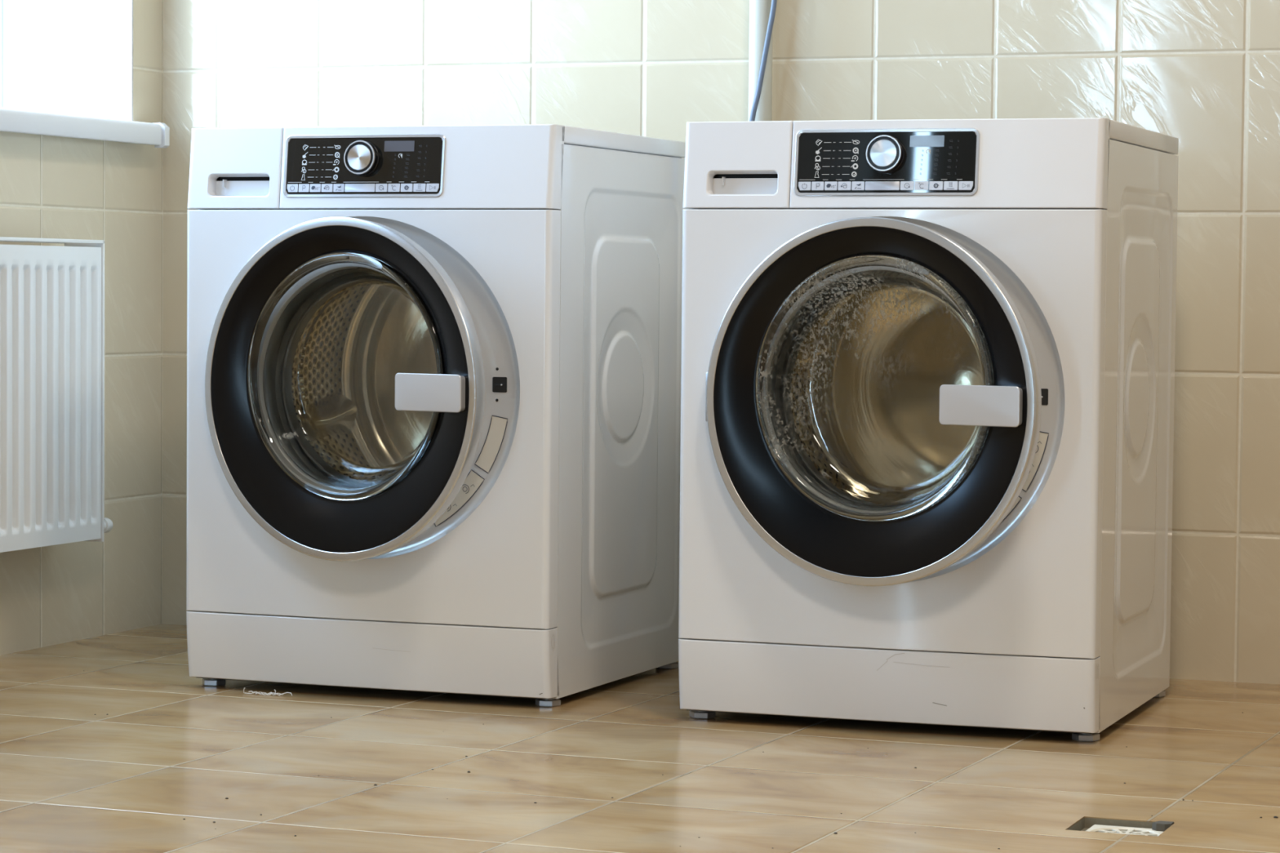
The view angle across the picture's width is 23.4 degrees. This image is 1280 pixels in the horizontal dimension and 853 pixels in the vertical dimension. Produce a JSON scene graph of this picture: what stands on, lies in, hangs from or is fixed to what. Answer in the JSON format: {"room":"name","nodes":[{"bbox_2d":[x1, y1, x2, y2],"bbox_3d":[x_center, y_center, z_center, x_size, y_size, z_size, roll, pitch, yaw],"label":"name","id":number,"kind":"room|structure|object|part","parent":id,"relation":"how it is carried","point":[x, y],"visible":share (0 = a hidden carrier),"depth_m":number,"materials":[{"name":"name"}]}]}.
{"room":"laundry","nodes":[
{"label":"laundry","id":0,"kind":"room"},
{"bbox_2d":[0,0,163,655],"bbox_3d":[-1.583,-0.934,4.100,0.340,2.700,3.200,2,3,21],"label":"wall","id":1,"kind":"structure","parent":0,"point":[51,187],"depth_m":5.42,"materials":[{"name":"tile"}]},
{"bbox_2d":[0,236,113,552],"bbox_3d":[-1.125,-0.041,4.739,0.102,0.506,1.092,2,3,21],"label":"radiator","id":2,"kind":"object","parent":1,"relation":"attached to","point":[52,297],"visible":1,"depth_m":5.04,"materials":[{"name":"metal"}]},
{"bbox_2d":[0,236,104,244],"bbox_3d":[-1.118,-0.289,4.703,0.076,0.006,1.048,2,3,21],"label":"grille","id":3,"kind":"object","parent":2,"relation":"attached to","point":[2,238],"depth_m":5.04,"materials":[{"name":"metal"}]},
{"bbox_2d":[0,0,133,120],"bbox_3d":[-1.330,-1.173,4.730,0.329,1.376,1.615,2,3,21],"label":"window","id":4,"kind":"structure","parent":1,"relation":"in","point":[74,57],"depth_m":5.49,"materials":[{"name":"glass"}]},
{"bbox_3d":[-1.453,-1.176,4.777,0.065,1.376,1.615,2,3,21],"label":"frame","id":5,"kind":"part","parent":4,"relation":"part of","materials":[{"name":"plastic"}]},
{"bbox_2d":[0,106,169,147],"bbox_3d":[-1.272,-0.487,4.760,0.313,0.044,1.650,2,3,21],"label":"window sill","id":6,"kind":"structure","parent":1,"relation":"attached to","point":[11,120],"depth_m":5.21,"materials":[{"name":"plastic"}]},
{"bbox_2d":[0,623,1279,852],"bbox_3d":[-0.038,0.568,1.747,4.900,0.060,7.000,2,3,21],"label":"floor","id":7,"kind":"structure","parent":0,"point":[171,747],"depth_m":3.92,"materials":[{"name":"tile"}]},
{"bbox_2d":[243,688,292,695],"bbox_3d":[-0.557,0.398,4.638,0.083,0.009,0.020,2,3,21],"label":"thread","id":8,"kind":"object","parent":7,"relation":"on","point":[256,692],"visible":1,"depth_m":4.63},
{"bbox_2d":[186,124,687,706],"bbox_3d":[-0.330,-0.028,4.787,0.599,0.850,0.718,2,3,21],"label":"washing machine","id":9,"kind":"object","parent":7,"relation":"on","point":[433,426],"visible":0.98,"depth_m":4.60,"materials":[{"name":"metal"}]},
{"bbox_3d":[-0.603,-0.389,4.666,0.159,0.122,0.053,2,3,21],"label":"detergent drawer","id":10,"kind":"part","parent":9,"relation":"part of","materials":[{"name":"white plastic"}]},
{"bbox_3d":[-0.573,-0.031,4.973,0.012,0.810,0.538,2,3,21],"label":"panel","id":11,"kind":"part","parent":9,"relation":"part of","materials":[{"name":"plastic"}]},
{"bbox_3d":[-0.435,-0.054,4.520,0.502,0.502,0.030,2,3,33],"label":"door","id":12,"kind":"part","parent":9,"relation":"part of","materials":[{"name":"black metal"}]},
{"bbox_3d":[-0.413,-0.074,4.553,0.362,0.362,0.082,2,3,33],"label":"door glass","id":13,"kind":"part","parent":9,"relation":"part of","materials":[{"name":"clear glass"}]},
{"bbox_3d":[-0.410,-0.395,4.559,0.052,0.052,0.016,2,-3,21],"label":"programme knob","id":14,"kind":"part","parent":9,"relation":"part of","materials":[{"name":"silver metal"}]},
{"bbox_3d":[-0.408,-0.385,4.567,0.253,0.083,0.012,2,3,21],"label":"panel glass","id":15,"kind":"part","parent":9,"relation":"part of","materials":[{"name":"black glass"}]},
{"bbox_3d":[-0.406,0.338,4.616,0.598,0.101,0.052,2,3,21],"label":"kick plate","id":16,"kind":"part","parent":9,"relation":"part of","materials":[{"name":"white plastic"}]},
{"bbox_3d":[-0.405,-0.017,4.596,0.598,0.608,0.043,2,3,21],"label":"panel","id":17,"kind":"part","parent":9,"relation":"part of","materials":[{"name":"white metal"}]},
{"bbox_3d":[-0.307,0.376,4.878,0.584,0.008,0.548,2,3,21],"label":"plate","id":18,"kind":"part","parent":9,"relation":"part of","materials":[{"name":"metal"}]},
{"bbox_3d":[-0.324,-0.381,4.557,0.438,0.122,0.056,2,3,21],"label":"control panel","id":19,"kind":"part","parent":9,"relation":"part of","materials":[{"name":"white plastic"}]},
{"bbox_3d":[-0.298,-0.049,4.410,0.117,0.054,0.018,2,3,33],"label":"door handle","id":20,"kind":"part","parent":9,"relation":"part of","materials":[{"name":"white plastic"}]},
{"bbox_3d":[-0.202,-0.036,5.120,0.570,0.800,0.004,2,3,21],"label":"panel","id":21,"kind":"part","parent":9,"relation":"part of","materials":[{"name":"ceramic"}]},
{"bbox_2d":[434,469,484,526],"bbox_3d":[-0.270,0.105,4.541,0.090,0.086,0.002,2,3,21],"label":"sticker","id":22,"kind":"object","parent":9,"relation":"attached to","point":[471,469],"depth_m":4.53,"materials":[{"name":"beige paper"}]},
{"bbox_2d":[474,415,507,473],"bbox_3d":[-0.217,0.026,4.518,0.052,0.086,0.002,2,3,21],"label":"sticker","id":23,"kind":"object","parent":9,"relation":"attached to","point":[491,415],"depth_m":4.52,"materials":[{"name":"beige paper"}]},
{"bbox_3d":[-0.026,-0.016,4.763,0.012,0.810,0.538,2,3,21],"label":"panel","id":24,"kind":"part","parent":9,"relation":"part of","materials":[{"name":"metal"}]},
{"bbox_3d":[-0.296,-0.430,4.849,0.598,0.050,0.538,2,3,21],"label":"panel","id":25,"kind":"part","parent":9,"relation":"part of","materials":[{"name":"white plastic"}]},
{"bbox_2d":[94,711,1278,848],"bbox_3d":[-0.106,0.431,4.073,1.852,0.002,1.323,1,3,12],"label":"dirt specks","id":26,"kind":"object","parent":7,"relation":"on","point":[1242,712],"visible":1,"depth_m":3.69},
{"bbox_2d":[678,117,1178,742],"bbox_3d":[0.412,-0.007,4.485,0.599,0.850,0.716,1,3,20],"label":"washing machine","id":27,"kind":"object","parent":7,"relation":"on","point":[927,366],"visible":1,"depth_m":4.28,"materials":[{"name":"metal"}]},
{"bbox_3d":[0.141,-0.368,4.356,0.159,0.122,0.053,1,3,20],"label":"detergent drawer","id":28,"kind":"part","parent":27,"relation":"part of","materials":[{"name":"white plastic"}]},
{"bbox_3d":[0.314,-0.034,4.215,0.502,0.502,0.030,2,3,31],"label":"door","id":29,"kind":"part","parent":27,"relation":"part of","materials":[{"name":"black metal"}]},
{"bbox_3d":[0.335,-0.053,4.248,0.362,0.362,0.082,2,3,31],"label":"door glass","id":30,"kind":"part","parent":27,"relation":"part of","materials":[{"name":"clear glass"}]},
{"bbox_3d":[0.337,-0.375,4.254,0.052,0.052,0.016,1,-3,20],"label":"programme knob","id":31,"kind":"part","parent":27,"relation":"part of","materials":[{"name":"silver metal"}]},
{"bbox_3d":[0.339,-0.364,4.262,0.253,0.083,0.012,1,3,20],"label":"panel glass","id":32,"kind":"part","parent":27,"relation":"part of","materials":[{"name":"black glass"}]},
{"bbox_3d":[0.340,0.358,4.311,0.598,0.101,0.052,1,3,20],"label":"kick plate","id":33,"kind":"part","parent":27,"relation":"part of","materials":[{"name":"white plastic"}]},
{"bbox_3d":[0.434,0.397,4.575,0.584,0.008,0.548,1,3,20],"label":"plate","id":34,"kind":"part","parent":27,"relation":"part of","materials":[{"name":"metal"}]},
{"bbox_3d":[0.342,0.004,4.291,0.598,0.608,0.043,1,3,20],"label":"panel","id":35,"kind":"part","parent":27,"relation":"part of","materials":[{"name":"white metal"}]},
{"bbox_3d":[0.422,-0.361,4.253,0.438,0.122,0.056,1,3,20],"label":"control panel","id":36,"kind":"part","parent":27,"relation":"part of","materials":[{"name":"white plastic"}]},
{"bbox_3d":[0.454,-0.028,4.109,0.117,0.054,0.018,2,3,31],"label":"door handle","id":37,"kind":"part","parent":27,"relation":"part of","materials":[{"name":"white plastic"}]},
{"bbox_2d":[1000,496,1022,524],"bbox_3d":[0.478,0.126,4.239,0.090,0.086,0.002,1,3,20],"label":"print","id":38,"kind":"object","parent":27,"relation":"attached to","point":[1019,496],"depth_m":4.23},
{"bbox_2d":[1022,431,1048,492],"bbox_3d":[0.531,0.047,4.217,0.052,0.086,0.002,1,3,20],"label":"print","id":39,"kind":"object","parent":27,"relation":"attached to","point":[1040,431],"depth_m":4.21},
{"bbox_3d":[0.716,0.004,4.466,0.012,0.810,0.538,1,3,20],"label":"panel","id":40,"kind":"part","parent":27,"relation":"part of","materials":[{"name":"metal"}]},
{"bbox_3d":[0.444,-0.410,4.546,0.598,0.050,0.538,1,3,20],"label":"panel","id":41,"kind":"part","parent":27,"relation":"part of","materials":[{"name":"white plastic"}]},
{"bbox_2d":[1066,817,1173,836],"bbox_3d":[0.553,0.470,3.569,0.106,0.020,0.099,2,3,21],"label":"floor drain","id":42,"kind":"object","parent":7,"relation":"in","point":[1088,824],"visible":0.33,"depth_m":3.60,"materials":[{"name":"plastic"}]},
{"bbox_2d":[161,0,1279,684],"bbox_3d":[1.192,-0.942,4.857,4.900,2.700,0.200,2,3,21],"label":"wall","id":43,"kind":"structure","parent":0,"point":[1204,74],"depth_m":5.04,"materials":[{"name":"tile"}]},
{"bbox_2d":[748,0,773,120],"bbox_3d":[0.203,-0.963,5.101,0.039,2.700,0.039,2,3,21],"label":"vertical pipe","id":44,"kind":"object","parent":43,"relation":"attached to","point":[759,10],"visible":0.18,"depth_m":5.10,"materials":[{"name":"paint"}]},
{"bbox_3d":[-0.012,-2.209,1.622,4.900,0.100,7.000,2,3,21],"label":"ceiling","id":45,"kind":"structure","parent":0,"visible":0},
{"bbox_2d":[749,0,777,120],"bbox_3d":[0.358,-0.954,4.942,0.416,2.701,0.068,2,3,32],"label":"power cable","id":46,"kind":"object","parent":45,"relation":"hanging from","point":[773,7],"visible":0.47,"depth_m":5.05,"materials":[{"name":"white plastic"}]}
]}

